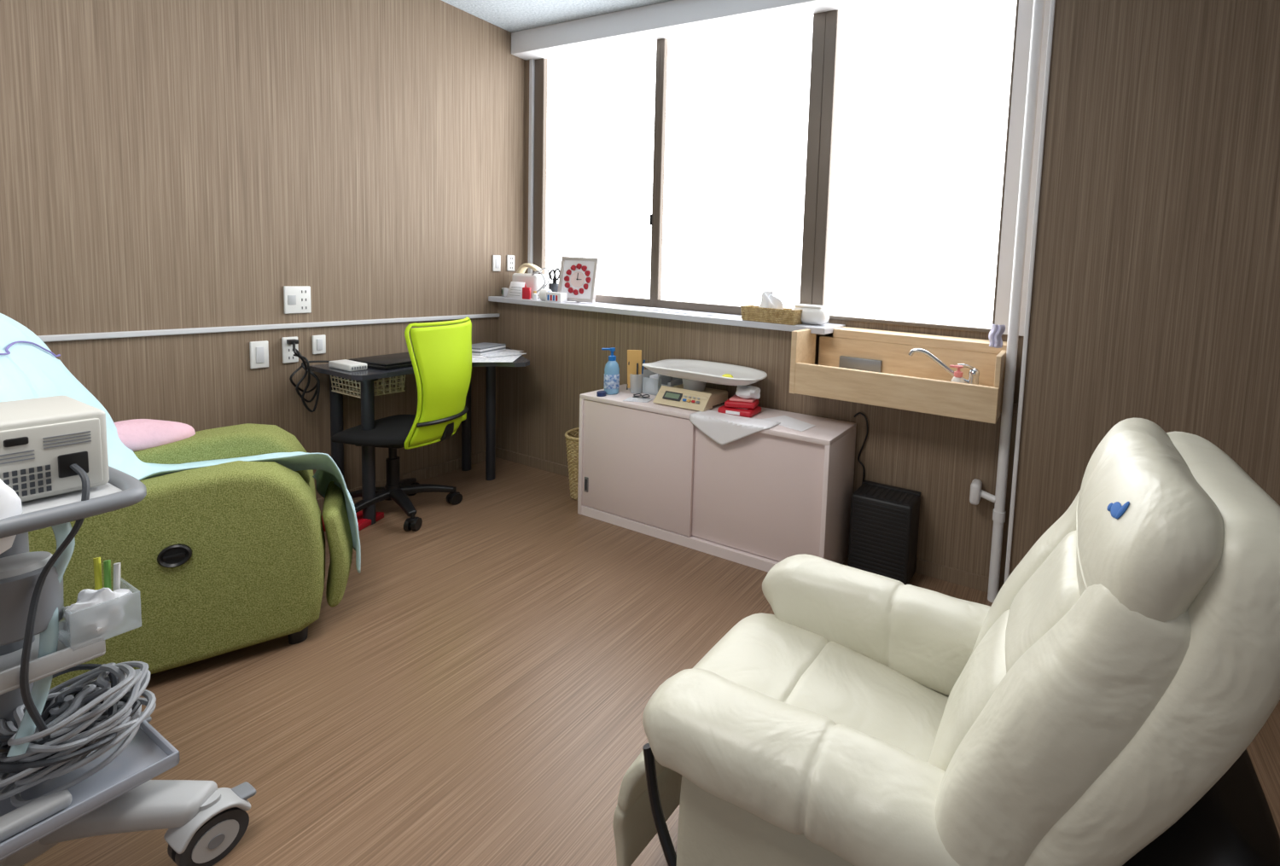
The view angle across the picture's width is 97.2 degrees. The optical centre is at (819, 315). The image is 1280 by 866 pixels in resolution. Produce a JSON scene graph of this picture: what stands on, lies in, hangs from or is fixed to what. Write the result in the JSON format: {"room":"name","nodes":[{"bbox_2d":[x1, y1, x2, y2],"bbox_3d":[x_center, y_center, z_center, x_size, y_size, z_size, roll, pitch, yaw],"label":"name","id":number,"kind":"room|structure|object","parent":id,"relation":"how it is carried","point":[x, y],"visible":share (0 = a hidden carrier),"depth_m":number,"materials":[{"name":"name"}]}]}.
{"room":"hospital room","nodes":[
{"label":"hospital room","id":0,"kind":"room"},
{"bbox_2d":[0,0,525,499],"bbox_3d":[-2.803,-0.330,1.681,0.100,2.655,4.400,5,5,24],"label":"wall","id":1,"kind":"structure","parent":0,"point":[165,164],"depth_m":2.33,"materials":[{"name":"brown wood"}]},
{"bbox_2d":[249,340,268,368],"bbox_3d":[-2.472,0.173,2.378,0.016,0.120,0.060,5,5,24],"label":"wall plate","id":2,"kind":"object","parent":1,"relation":"attached to","point":[258,350],"visible":1,"depth_m":2.37,"materials":[{"name":"white plastic"}]},
{"bbox_2d":[36,313,499,342],"bbox_3d":[-2.841,0.098,1.532,0.018,0.022,4.054,5,5,24],"label":"trim","id":3,"kind":"structure","parent":1,"relation":"attached to","point":[231,328],"depth_m":2.30,"materials":[{"name":"white paint"}]},
{"bbox_2d":[281,336,298,363],"bbox_3d":[-2.429,0.157,2.474,0.014,0.120,0.055,5,5,24],"label":"wall socket","id":4,"kind":"object","parent":1,"relation":"attached to","point":[288,352],"visible":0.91,"depth_m":2.46,"materials":[{"name":"white plastic"}]},
{"bbox_2d":[295,348,318,402],"bbox_3d":[-2.287,0.276,2.521,0.259,0.258,0.059,0,5,-36],"label":"cable","id":5,"kind":"object","parent":4,"relation":"attached to","point":[305,365],"visible":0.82,"depth_m":2.46,"materials":[{"name":"black plastic"}]},
{"bbox_2d":[286,338,329,393],"bbox_3d":[-2.293,0.240,2.501,0.285,0.254,0.094,1,5,-26],"label":"cable","id":6,"kind":"object","parent":4,"relation":"attached to","point":[293,341],"visible":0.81,"depth_m":2.45,"materials":[{"name":"black plastic"}]},
{"bbox_2d":[293,354,353,412],"bbox_3d":[-2.291,0.312,2.527,0.258,0.270,0.050,0,5,-35],"label":"cable","id":7,"kind":"object","parent":4,"relation":"attached to","point":[304,357],"visible":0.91,"depth_m":2.48,"materials":[{"name":"black plastic"}]},
{"bbox_2d":[283,285,311,314],"bbox_3d":[-2.405,-0.073,2.483,0.014,0.125,0.095,5,5,24],"label":"wall socket","id":8,"kind":"object","parent":1,"relation":"attached to","point":[296,299],"visible":1,"depth_m":2.48,"materials":[{"name":"white plastic"}]},
{"bbox_2d":[311,334,325,354],"bbox_3d":[-2.384,0.137,2.567,0.016,0.090,0.050,5,5,24],"label":"wall plate","id":9,"kind":"object","parent":1,"relation":"attached to","point":[318,341],"visible":1,"depth_m":2.56,"materials":[{"name":"white plastic"}]},
{"bbox_2d":[316,447,497,511],"bbox_3d":[-2.888,0.975,1.601,0.012,0.060,4.054,5,5,24],"label":"baseboard","id":10,"kind":"structure","parent":1,"relation":"attached to","point":[438,469],"depth_m":3.08,"materials":[{"name":"brown wood"}]},
{"bbox_2d":[492,255,500,271],"bbox_3d":[-2.001,-0.325,3.341,0.016,0.100,0.050,5,5,24],"label":"wall plate","id":11,"kind":"object","parent":1,"relation":"attached to","point":[496,258],"visible":1,"depth_m":3.33,"materials":[{"name":"white plastic"}]},
{"bbox_2d":[506,255,514,271],"bbox_3d":[-1.963,-0.335,3.428,0.014,0.100,0.050,5,5,24],"label":"wall socket","id":12,"kind":"object","parent":1,"relation":"attached to","point":[510,258],"visible":1,"depth_m":3.42,"materials":[{"name":"white plastic"}]},
{"bbox_2d":[441,0,673,32],"bbox_3d":[-0.134,-1.470,0.418,5.810,0.080,4.400,5,5,24],"label":"ceiling","id":13,"kind":"structure","parent":0,"point":[510,15],"depth_m":2.99,"materials":[{"name":"white paint"}]},
{"bbox_2d":[22,457,1279,865],"bbox_3d":[-0.271,1.253,0.630,5.810,0.080,4.400,5,5,24],"label":"floor","id":14,"kind":"structure","parent":0,"point":[476,694],"depth_m":1.56,"materials":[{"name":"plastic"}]},
{"bbox_2d":[0,465,256,865],"bbox_3d":[-1.528,0.717,1.021,0.535,0.800,0.484,5,5,24],"label":"cart","id":15,"kind":"object","parent":14,"relation":"on","point":[204,822],"visible":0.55,"depth_m":1.06,"materials":[{"name":"grey plastic"}]},
{"bbox_2d":[0,478,22,554],"bbox_3d":[-1.405,0.334,0.902,0.067,0.155,0.076,5,5,24],"label":"cloth","id":16,"kind":"object","parent":15,"relation":"hanging from","point":[10,503],"visible":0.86,"depth_m":0.92,"materials":[{"name":"white fabric"}]},
{"bbox_2d":[0,551,63,645],"bbox_3d":[-1.454,0.506,0.973,0.108,0.135,0.108,5,5,24],"label":"canister","id":17,"kind":"object","parent":15,"relation":"attached to","point":[20,573],"visible":0.85,"depth_m":0.96,"materials":[{"name":"grey plastic"}]},
{"bbox_2d":[0,789,71,842],"bbox_3d":[-1.449,0.905,0.932,0.045,0.025,0.180,5,5,24],"label":"case","id":18,"kind":"object","parent":15,"relation":"on","point":[39,809],"visible":1,"depth_m":0.97,"materials":[{"name":"grey plastic"}]},
{"bbox_2d":[6,522,75,756],"bbox_3d":[-1.423,0.575,0.982,0.040,0.428,0.084,5,5,24],"label":"air hose","id":19,"kind":"object","parent":15,"relation":"hanging from","point":[49,637],"visible":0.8,"depth_m":0.99,"materials":[{"name":"teal"}]},
{"bbox_2d":[0,605,105,695],"bbox_3d":[-1.514,0.632,0.963,0.200,0.040,0.250,5,5,24],"label":"tray","id":20,"kind":"object","parent":15,"relation":"on","point":[72,651],"visible":0.7,"depth_m":1.00,"materials":[{"name":"grey plastic"}]},
{"bbox_3d":[-1.418,0.582,1.057,0.110,0.075,0.085,5,5,24],"label":"clear bin","id":21,"kind":"object","parent":20,"relation":"on","visible":0},
{"bbox_2d":[62,587,133,641],"bbox_3d":[-1.397,0.580,1.045,0.065,0.101,0.083,5,5,24],"label":"roll","id":22,"kind":"object","parent":21,"relation":"in","point":[95,613],"visible":0.98,"depth_m":1.03,"materials":[{"name":"white"}]},
{"bbox_2d":[93,557,102,590],"bbox_3d":[-1.444,0.544,1.079,0.029,0.116,0.009,6,5,35],"label":"marker pen","id":23,"kind":"object","parent":21,"relation":"in","point":[96,561],"visible":0.66,"depth_m":1.08,"materials":[{"name":"yellow plastic"}]},
{"bbox_2d":[103,559,111,590],"bbox_3d":[-1.435,0.548,1.086,0.009,0.108,0.020,-1,6,-44],"label":"marker pen","id":24,"kind":"object","parent":21,"relation":"in","point":[107,564],"visible":0.56,"depth_m":1.08,"materials":[{"name":"green plastic"}]},
{"bbox_2d":[112,562,120,591],"bbox_3d":[-1.427,0.552,1.093,0.009,0.099,0.013,5,5,24],"label":"marker pen","id":25,"kind":"object","parent":21,"relation":"in","point":[116,566],"visible":0.66,"depth_m":1.09,"materials":[{"name":"white plastic"}]},
{"bbox_2d":[0,395,109,502],"bbox_3d":[-1.538,0.256,0.945,0.232,0.150,0.315,5,5,24],"label":"medical device","id":26,"kind":"object","parent":15,"relation":"on","point":[41,438],"visible":0.91,"depth_m":0.99,"materials":[{"name":"grey plastic"}]},
{"bbox_2d":[3,436,29,447],"bbox_3d":[-1.411,0.222,0.946,0.006,0.014,0.025,5,5,24],"label":"socket","id":27,"kind":"object","parent":26,"relation":"attached to","point":[8,441],"depth_m":0.94,"materials":[{"name":"black plastic"}]},
{"bbox_2d":[19,463,90,768],"bbox_3d":[-1.395,0.572,0.991,0.068,0.590,0.083,7,6,44],"label":"cable","id":28,"kind":"object","parent":26,"relation":"hanging from","point":[28,702],"visible":0.93,"depth_m":0.96,"materials":[{"name":"grey plastic"}]},
{"bbox_2d":[57,451,88,477],"bbox_3d":[-1.389,0.277,1.004,0.006,0.043,0.034,5,5,24],"label":"socket","id":29,"kind":"object","parent":26,"relation":"attached to","point":[65,459],"depth_m":1.00,"materials":[{"name":"black plastic"}]},
{"bbox_2d":[0,721,116,773],"bbox_3d":[-1.450,0.828,1.043,0.182,0.105,0.161,5,5,24],"label":"coiled cable","id":30,"kind":"object","parent":15,"relation":"on","point":[4,749],"visible":0.29,"depth_m":0.99,"materials":[{"name":"grey plastic"}]},
{"bbox_2d":[0,704,132,800],"bbox_3d":[-1.468,0.838,1.049,0.187,0.105,0.168,5,5,24],"label":"coiled cable","id":31,"kind":"object","parent":15,"relation":"on","point":[30,777],"visible":0.41,"depth_m":0.99,"materials":[{"name":"grey plastic"}]},
{"bbox_2d":[0,686,132,762],"bbox_3d":[-1.479,0.798,1.057,0.166,0.105,0.170,0,5,-32],"label":"coiled cable","id":32,"kind":"object","parent":15,"relation":"on","point":[18,712],"visible":0.23,"depth_m":1.01,"materials":[{"name":"grey plastic"}]},
{"bbox_2d":[0,663,140,773],"bbox_3d":[-1.477,0.785,1.046,0.187,0.105,0.170,4,4,9],"label":"coiled cable","id":33,"kind":"object","parent":15,"relation":"on","point":[59,700],"visible":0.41,"depth_m":1.07,"materials":[{"name":"grey plastic"}]},
{"bbox_2d":[0,663,142,762],"bbox_3d":[-1.455,0.767,1.049,0.173,0.105,0.170,4,4,9],"label":"coiled cable","id":34,"kind":"object","parent":15,"relation":"on","point":[72,703],"visible":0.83,"depth_m":1.03,"materials":[{"name":"grey plastic"}]},
{"bbox_2d":[21,482,122,514],"bbox_3d":[-1.577,0.343,0.962,0.360,0.020,0.345,5,5,24],"label":"tray","id":35,"kind":"object","parent":15,"relation":"on","point":[30,506],"depth_m":1.00,"materials":[{"name":"grey plastic"}]},
{"bbox_2d":[5,661,150,762],"bbox_3d":[-1.458,0.771,1.069,0.193,0.110,0.175,5,5,24],"label":"coiled cable","id":36,"kind":"object","parent":15,"relation":"on","point":[140,686],"visible":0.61,"depth_m":1.08,"materials":[{"name":"grey plastic"}]},
{"bbox_2d":[10,689,156,807],"bbox_3d":[-1.450,0.848,1.069,0.174,0.105,0.162,1,5,-24],"label":"coiled cable","id":37,"kind":"object","parent":15,"relation":"on","point":[16,800],"visible":0.38,"depth_m":1.04,"materials":[{"name":"grey plastic"}]},
{"bbox_2d":[0,719,180,861],"bbox_3d":[-1.579,0.903,1.010,0.405,0.030,0.395,5,5,24],"label":"shelf","id":38,"kind":"object","parent":15,"relation":"attached to","point":[148,754],"depth_m":1.05,"materials":[{"name":"grey"}]},
{"bbox_2d":[26,697,156,753],"bbox_3d":[-1.460,0.813,1.072,0.196,0.105,0.167,5,5,24],"label":"coiled cable","id":39,"kind":"object","parent":15,"relation":"on","point":[32,747],"visible":0.2,"depth_m":1.04,"materials":[{"name":"grey plastic"}]},
{"bbox_2d":[28,423,353,689],"bbox_3d":[-2.119,0.538,1.685,0.995,0.995,0.672,-1,6,-40],"label":"recliner","id":40,"kind":"object","parent":14,"relation":"on","point":[223,558],"visible":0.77,"depth_m":1.59,"materials":[{"name":"green fabric"}]},
{"bbox_2d":[113,418,195,451],"bbox_3d":[-2.337,0.414,1.850,0.201,0.118,0.236,5,5,24],"label":"cushion","id":41,"kind":"object","parent":40,"relation":"on","point":[136,434],"visible":0.44,"depth_m":1.83,"materials":[{"name":"pink fabric"}]},
{"bbox_2d":[0,313,360,573],"bbox_3d":[-2.110,0.417,1.679,1.028,0.915,0.550,-1,6,-40],"label":"sheet","id":42,"kind":"object","parent":40,"relation":"on","point":[29,369],"visible":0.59,"depth_m":1.66,"materials":[{"name":"teal fabric"}]},
{"bbox_2d":[321,511,383,531],"bbox_3d":[-2.205,0.953,2.504,0.240,0.033,0.160,3,4,1],"label":"case","id":43,"kind":"object","parent":14,"relation":"on","point":[363,523],"visible":0.28,"depth_m":2.50,"materials":[{"name":"red plastic"}]},
{"bbox_2d":[331,316,471,530],"bbox_3d":[-2.026,0.489,2.578,0.599,0.963,0.535,3,4,1],"label":"office chair","id":44,"kind":"object","parent":14,"relation":"on","point":[443,354],"visible":0.84,"depth_m":2.50,"materials":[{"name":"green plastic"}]},
{"bbox_2d":[309,347,529,525],"bbox_3d":[-1.945,0.594,2.853,0.615,0.720,0.925,5,5,24],"label":"desk","id":45,"kind":"object","parent":14,"relation":"on","point":[367,377],"visible":0.45,"depth_m":2.59,"materials":[{"name":"grey laminate"}]},
{"bbox_2d":[328,359,366,371],"bbox_3d":[-2.195,0.232,2.510,0.182,0.030,0.070,5,5,24],"label":"router","id":46,"kind":"object","parent":45,"relation":"on","point":[345,364],"visible":1,"depth_m":2.48,"materials":[{"name":"white plastic"}]},
{"bbox_2d":[330,374,405,398],"bbox_3d":[-2.168,0.318,2.590,0.246,0.094,0.196,5,5,24],"label":"wire basket","id":47,"kind":"object","parent":45,"relation":"attached to","point":[379,389],"visible":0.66,"depth_m":2.55,"materials":[{"name":"beige plastic"}]},
{"bbox_2d":[348,351,417,370],"bbox_3d":[-2.086,0.221,2.707,0.260,0.028,0.340,4,5,18],"label":"laptop","id":48,"kind":"object","parent":45,"relation":"on","point":[403,359],"visible":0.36,"depth_m":2.59,"materials":[{"name":"black plastic"}]},
{"bbox_2d":[471,349,523,358],"bbox_3d":[-1.887,0.212,3.078,0.210,0.002,0.290,4,5,12],"label":"document","id":49,"kind":"object","parent":45,"relation":"on","point":[507,350],"visible":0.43,"depth_m":2.97,"materials":[{"name":"white paper"}]},
{"bbox_2d":[471,342,506,354],"bbox_3d":[-1.921,0.188,3.070,0.140,0.039,0.200,3,4,7],"label":"stack","id":50,"kind":"object","parent":49,"relation":"on","point":[482,348],"visible":0.71,"depth_m":3.05,"materials":[{"name":"white paper"}]},
{"bbox_2d":[480,350,524,357],"bbox_3d":[-1.801,0.217,3.050,0.150,0.002,0.200,6,5,35],"label":"document","id":51,"kind":"object","parent":49,"relation":"on","point":[509,352],"visible":0.86,"depth_m":3.05,"materials":[{"name":"paper"}]},
{"bbox_3d":[-1.803,0.227,2.997,0.323,0.002,0.355,5,5,24],"label":"document","id":52,"kind":"object","parent":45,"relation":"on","visible":0},
{"bbox_2d":[471,354,522,362],"bbox_3d":[-1.761,0.231,2.945,0.200,0.002,0.280,1,5,-19],"label":"document","id":53,"kind":"object","parent":52,"relation":"on","point":[504,358],"visible":0.71,"depth_m":2.89,"materials":[{"name":"paper"}]},
{"bbox_2d":[564,427,579,500],"bbox_3d":[-1.259,0.806,2.938,0.238,0.352,0.239,7,6,41],"label":"bin","id":54,"kind":"object","parent":14,"relation":"on","point":[572,443],"visible":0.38,"depth_m":2.85,"materials":[{"name":"beige wicker"}]},
{"bbox_2d":[577,384,856,571],"bbox_3d":[-0.527,0.730,2.564,1.355,0.637,0.306,5,5,24],"label":"base cabinet","id":55,"kind":"object","parent":14,"relation":"on","point":[759,500],"depth_m":2.40,"materials":[{"name":"pink metal"}]},
{"bbox_2d":[601,347,619,395],"bbox_3d":[-1.046,0.278,2.714,0.078,0.232,0.074,5,5,24],"label":"pump bottle","id":56,"kind":"object","parent":55,"relation":"on","point":[611,386],"visible":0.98,"depth_m":2.69,"materials":[{"name":"blue plastic"}]},
{"bbox_2d":[622,396,652,402],"bbox_3d":[-0.878,0.409,2.612,0.120,0.002,0.075,3,4,5],"label":"paper slip","id":57,"kind":"object","parent":55,"relation":"on","point":[631,399],"visible":1,"depth_m":2.61,"materials":[{"name":"white paper"}]},
{"bbox_2d":[632,360,645,391],"bbox_3d":[-0.936,0.306,2.765,0.072,0.178,0.072,5,5,24],"label":"pen cup","id":58,"kind":"object","parent":55,"relation":"on","point":[643,360],"visible":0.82,"depth_m":2.75,"materials":[{"name":"white plastic"}]},
{"bbox_2d":[627,349,641,388],"bbox_3d":[-0.941,0.273,2.744,0.070,0.199,0.032,2,4,-9],"label":"envelope","id":59,"kind":"object","parent":58,"relation":"in","point":[634,357],"visible":1,"depth_m":2.74,"materials":[{"name":"brown paper"}]},
{"bbox_2d":[645,373,665,394],"bbox_3d":[-0.840,0.339,2.779,0.100,0.120,0.090,5,5,24],"label":"acrylic box","id":60,"kind":"object","parent":55,"relation":"on","point":[656,381],"visible":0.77,"depth_m":2.76,"materials":[{"name":"white plastic"}]},
{"bbox_2d":[641,359,767,411],"bbox_3d":[-0.554,0.336,2.568,0.634,0.188,0.287,5,5,24],"label":"scale","id":61,"kind":"object","parent":55,"relation":"on","point":[693,393],"visible":0.98,"depth_m":2.55,"materials":[{"name":"beige plastic"}]},
{"bbox_2d":[641,359,767,385],"bbox_3d":[-0.551,0.275,2.563,0.633,0.065,0.284,5,5,24],"label":"tray","id":62,"kind":"object","parent":61,"relation":"on","point":[694,372],"depth_m":2.58,"materials":[{"name":"white plastic"}]},
{"bbox_2d":[689,409,780,445],"bbox_3d":[-0.375,0.506,2.363,0.400,0.114,0.113,5,5,24],"label":"paper sheet","id":63,"kind":"object","parent":55,"relation":"on","point":[723,428],"visible":0.99,"depth_m":2.33,"materials":[{"name":"white paper"}]},
{"bbox_2d":[717,405,761,417],"bbox_3d":[-0.364,0.432,2.470,0.170,0.032,0.122,4,5,18],"label":"pack","id":64,"kind":"object","parent":55,"relation":"on","point":[736,411],"visible":0.67,"depth_m":2.42,"materials":[{"name":"red plastic"}]},
{"bbox_2d":[724,394,759,409],"bbox_3d":[-0.354,0.395,2.473,0.140,0.040,0.105,3,4,7],"label":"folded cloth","id":65,"kind":"object","parent":64,"relation":"on","point":[735,401],"visible":0.88,"depth_m":2.43,"materials":[{"name":"red fabric"}]},
{"bbox_2d":[735,385,760,398],"bbox_3d":[-0.331,0.349,2.465,0.131,0.058,0.104,5,5,24],"label":"wrapper","id":66,"kind":"object","parent":65,"relation":"on","point":[744,392],"visible":0.95,"depth_m":2.43,"materials":[{"name":"white plastic"}]},
{"bbox_2d":[762,415,814,431],"bbox_3d":[-0.125,0.467,2.355,0.240,0.002,0.129,6,6,39],"label":"sheet","id":67,"kind":"object","parent":55,"relation":"on","point":[787,421],"visible":1,"depth_m":2.35,"materials":[{"name":"white paper"}]},
{"bbox_2d":[847,480,921,583],"bbox_3d":[0.275,0.928,2.288,0.260,0.366,0.169,5,5,24],"label":"air purifier","id":68,"kind":"object","parent":14,"relation":"on","point":[884,520],"visible":0.98,"depth_m":2.22,"materials":[{"name":"black plastic"}]},
{"bbox_2d":[849,500,907,581],"bbox_3d":[0.242,0.921,2.213,0.230,0.288,0.006,5,5,24],"label":"grille","id":69,"kind":"object","parent":68,"relation":"attached to","point":[878,529],"depth_m":2.21,"materials":[{"name":"black plastic"}]},
{"bbox_2d":[856,480,921,504],"bbox_3d":[0.289,0.753,2.285,0.260,0.016,0.145,5,5,24],"label":"vent","id":70,"kind":"object","parent":68,"relation":"attached to","point":[869,490],"depth_m":2.27,"materials":[{"name":"black plastic"}]},
{"bbox_2d":[613,418,1279,865],"bbox_3d":[0.157,0.680,1.004,1.029,1.046,0.571,5,5,24],"label":"leather recliner","id":71,"kind":"object","parent":14,"relation":"on","point":[1106,707],"visible":1,"depth_m":0.73,"materials":[{"name":"beige leather"}]},
{"bbox_2d":[692,613,948,762],"bbox_3d":[0.035,0.812,1.067,0.622,0.170,0.346,5,5,24],"label":"seat cushion","id":72,"kind":"object","parent":71,"relation":"on","point":[897,699],"depth_m":1.11,"materials":[{"name":"beige leather"}]},
{"bbox_2d":[928,610,1010,770],"bbox_3d":[0.289,0.684,0.923,0.180,0.296,0.271,5,5,24],"label":"lumbar cushion","id":73,"kind":"object","parent":71,"relation":"on","point":[985,671],"depth_m":0.88,"materials":[{"name":"beige leather"}]},
{"bbox_2d":[1004,529,1082,678],"bbox_3d":[0.391,0.481,0.866,0.160,0.210,0.276,5,5,24],"label":"cushion","id":74,"kind":"object","parent":71,"relation":"on","point":[1051,583],"depth_m":0.84,"materials":[{"name":"beige leather"}]},
{"bbox_2d":[497,59,1018,581],"bbox_3d":[-0.492,-0.305,2.869,3.150,2.655,0.346,5,5,24],"label":"wall","id":75,"kind":"structure","parent":0,"point":[538,402],"depth_m":2.63,"materials":[{"name":"brown wood"}]},
{"bbox_2d":[527,58,535,273],"bbox_3d":[-1.847,-0.874,3.459,0.025,1.500,0.025,5,5,24],"label":"trim","id":76,"kind":"structure","parent":75,"relation":"attached to","point":[532,62],"depth_m":3.44,"materials":[{"name":"white paint"}]},
{"bbox_2d":[532,39,660,307],"bbox_3d":[-1.363,-0.871,3.277,1.005,1.570,0.060,5,5,24],"label":"window","id":77,"kind":"structure","parent":75,"relation":"in","point":[596,112],"depth_m":3.25,"materials":[{"name":"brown glass"}]},
{"bbox_2d":[488,296,845,334],"bbox_3d":[-0.954,-0.023,2.976,2.265,0.030,0.262,5,5,24],"label":"windowsill","id":78,"kind":"structure","parent":75,"relation":"attached to","point":[730,319],"depth_m":2.79,"materials":[{"name":"grey paint"}]},
{"bbox_2d":[506,281,526,298],"bbox_3d":[-1.827,-0.155,3.267,0.110,0.101,0.062,4,5,12],"label":"desk calendar","id":79,"kind":"object","parent":78,"relation":"on","point":[515,288],"visible":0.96,"depth_m":3.25,"materials":[{"name":"white paper"}]},
{"bbox_2d":[522,287,530,299],"bbox_3d":[-1.759,-0.134,3.237,0.044,0.070,0.024,3,4,-5],"label":"box","id":80,"kind":"object","parent":78,"relation":"on","point":[526,291],"visible":1,"depth_m":3.23,"materials":[{"name":"red plastic"}]},
{"bbox_2d":[512,263,550,298],"bbox_3d":[-1.779,-0.217,3.354,0.264,0.214,0.115,4,5,15],"label":"nebulizer","id":81,"kind":"object","parent":78,"relation":"on","point":[536,282],"visible":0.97,"depth_m":3.32,"materials":[{"name":"white plastic"}]},
{"bbox_2d":[539,288,552,300],"bbox_3d":[-1.621,-0.124,3.192,0.044,0.070,0.070,3,4,7],"label":"tape roll","id":82,"kind":"object","parent":78,"relation":"on","point":[543,292],"visible":0.61,"depth_m":3.16,"materials":[{"name":"white plastic"}]},
{"bbox_2d":[548,283,558,291],"bbox_3d":[-1.630,-0.149,3.316,0.068,0.100,0.068,5,5,24],"label":"cup","id":83,"kind":"object","parent":78,"relation":"on","point":[553,287],"visible":0.28,"depth_m":3.28,"materials":[{"name":"grey"}]},
{"bbox_2d":[549,267,559,283],"bbox_3d":[-1.624,-0.211,3.310,0.077,0.166,0.012,3,4,7],"label":"scissors","id":84,"kind":"object","parent":83,"relation":"in","point":[555,279],"visible":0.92,"depth_m":3.30,"materials":[{"name":"black plastic"}]},
{"bbox_2d":[545,291,567,302],"bbox_3d":[-1.534,-0.108,3.143,0.110,0.055,0.051,4,5,18],"label":"box","id":85,"kind":"object","parent":78,"relation":"on","point":[550,296],"visible":1,"depth_m":3.12,"materials":[{"name":"white paper"}]},
{"bbox_2d":[557,256,599,302],"bbox_3d":[-1.429,-0.211,3.212,0.248,0.275,0.088,4,5,14],"label":"clock","id":86,"kind":"object","parent":78,"relation":"on","point":[578,276],"visible":0.98,"depth_m":3.19,"materials":[{"name":"white plastic"}]},
{"bbox_2d":[661,309,701,314],"bbox_3d":[-0.728,-0.020,2.851,0.200,0.003,0.100,5,5,30],"label":"loose paper","id":87,"kind":"object","parent":78,"relation":"on","point":[669,311],"visible":1,"depth_m":2.83,"materials":[{"name":"white paper"}]},
{"bbox_2d":[740,290,802,325],"bbox_3d":[-0.223,-0.043,2.551,0.303,0.150,0.098,5,5,26],"label":"basket","id":88,"kind":"object","parent":78,"relation":"on","point":[770,309],"visible":1,"depth_m":2.53,"materials":[{"name":"wicker"}]},
{"bbox_2d":[791,303,829,325],"bbox_3d":[-0.042,-0.007,2.544,0.180,0.090,0.100,5,5,24],"label":"tub","id":89,"kind":"object","parent":78,"relation":"on","point":[811,314],"visible":0.93,"depth_m":2.50,"materials":[{"name":"white plastic"}]},
{"bbox_2d":[511,0,897,60],"bbox_3d":[-0.462,-1.562,2.746,3.110,0.130,0.120,5,5,24],"label":"trim","id":90,"kind":"structure","parent":75,"relation":"attached to","point":[675,18],"depth_m":2.88,"materials":[{"name":"white plastic"}]},
{"bbox_2d":[653,11,826,314],"bbox_3d":[-0.448,-0.793,2.869,1.005,1.570,0.060,5,5,24],"label":"window","id":91,"kind":"structure","parent":75,"relation":"in","point":[740,107],"depth_m":2.86,"materials":[{"name":"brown glass"}]},
{"bbox_2d":[496,448,1004,593],"bbox_3d":[-0.643,0.995,2.812,3.098,0.060,0.012,5,5,24],"label":"baseboard","id":92,"kind":"structure","parent":75,"relation":"attached to","point":[959,577],"depth_m":2.31,"materials":[{"name":"brown wood"}]},
{"bbox_2d":[854,412,868,482],"bbox_3d":[0.173,0.760,2.425,0.072,0.660,0.011,5,5,24],"label":"cable","id":93,"kind":"object","parent":75,"relation":"attached to","point":[858,413],"visible":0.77,"depth_m":2.40,"materials":[{"name":"black plastic"}]},
{"bbox_2d":[789,326,1006,424],"bbox_3d":[0.346,0.224,2.322,0.858,0.270,0.390,5,5,24],"label":"sink","id":94,"kind":"object","parent":75,"relation":"on","point":[866,366],"visible":0.8,"depth_m":2.25,"materials":[{"name":"brown wood"}]},
{"bbox_2d":[908,348,979,384],"bbox_3d":[0.499,0.235,2.172,0.287,0.187,0.056,4,5,13],"label":"faucet","id":95,"kind":"object","parent":94,"relation":"on","point":[974,374],"visible":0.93,"depth_m":2.17,"materials":[{"name":"silver metal"}]},
{"bbox_2d":[949,364,965,383],"bbox_3d":[0.542,0.265,2.109,0.054,0.140,0.052,1,5,-18],"label":"soap dispenser","id":96,"kind":"object","parent":94,"relation":"on","point":[957,377],"visible":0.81,"depth_m":2.09,"materials":[{"name":"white plastic"}]},
{"bbox_2d":[951,376,965,383],"bbox_3d":[0.542,0.288,2.111,0.052,0.095,0.052,5,5,24],"label":"bottle","id":97,"kind":"object","parent":96,"relation":"on","point":[956,379],"depth_m":2.09,"materials":[{"name":"white plastic"}]},
{"bbox_2d":[988,324,1005,348],"bbox_3d":[0.677,0.078,2.059,0.060,0.088,0.057,5,5,24],"label":"hand towel","id":98,"kind":"object","parent":94,"relation":"on","point":[995,334],"visible":1,"depth_m":2.05,"materials":[{"name":"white fabric"}]},
{"bbox_2d":[969,0,1045,602],"bbox_3d":[0.727,-0.184,2.095,0.141,2.655,0.078,5,5,24],"label":"drain pipe","id":99,"kind":"object","parent":75,"relation":"attached to","point":[976,493],"visible":0.98,"depth_m":2.06,"materials":[{"name":"white plastic"}]},
{"bbox_2d":[828,319,1023,404],"bbox_3d":[0.517,0.199,2.556,0.980,0.300,0.140,5,5,24],"label":"wall","id":100,"kind":"structure","parent":0,"point":[962,334],"depth_m":2.45,"materials":[{"name":"brown wood"}]},
{"bbox_2d":[812,0,1018,332],"bbox_3d":[0.410,-0.730,2.487,0.878,1.550,0.060,5,5,24],"label":"window","id":101,"kind":"structure","parent":100,"relation":"in","point":[917,94],"depth_m":2.47,"materials":[{"name":"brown glass"}]},
{"bbox_2d":[1008,0,1279,579],"bbox_3d":[2.026,-0.087,1.700,2.500,2.655,0.435,5,5,24],"label":"wall","id":102,"kind":"structure","parent":0,"point":[1155,293],"depth_m":1.84,"materials":[{"name":"brown wood"}]},
{"bbox_2d":[994,0,1050,336],"bbox_3d":[0.879,-0.690,2.278,0.152,1.550,0.060,5,5,24],"label":"trim","id":103,"kind":"structure","parent":102,"relation":"attached to","point":[1022,43],"depth_m":2.26,"materials":[{"name":"white plastic"}]},
{"bbox_2d":[1003,0,1055,586],"bbox_3d":[0.792,-0.174,2.008,0.016,2.655,0.025,5,5,24],"label":"trim","id":104,"kind":"structure","parent":102,"relation":"attached to","point":[1052,2],"depth_m":2.00,"materials":[{"name":"white plastic"}]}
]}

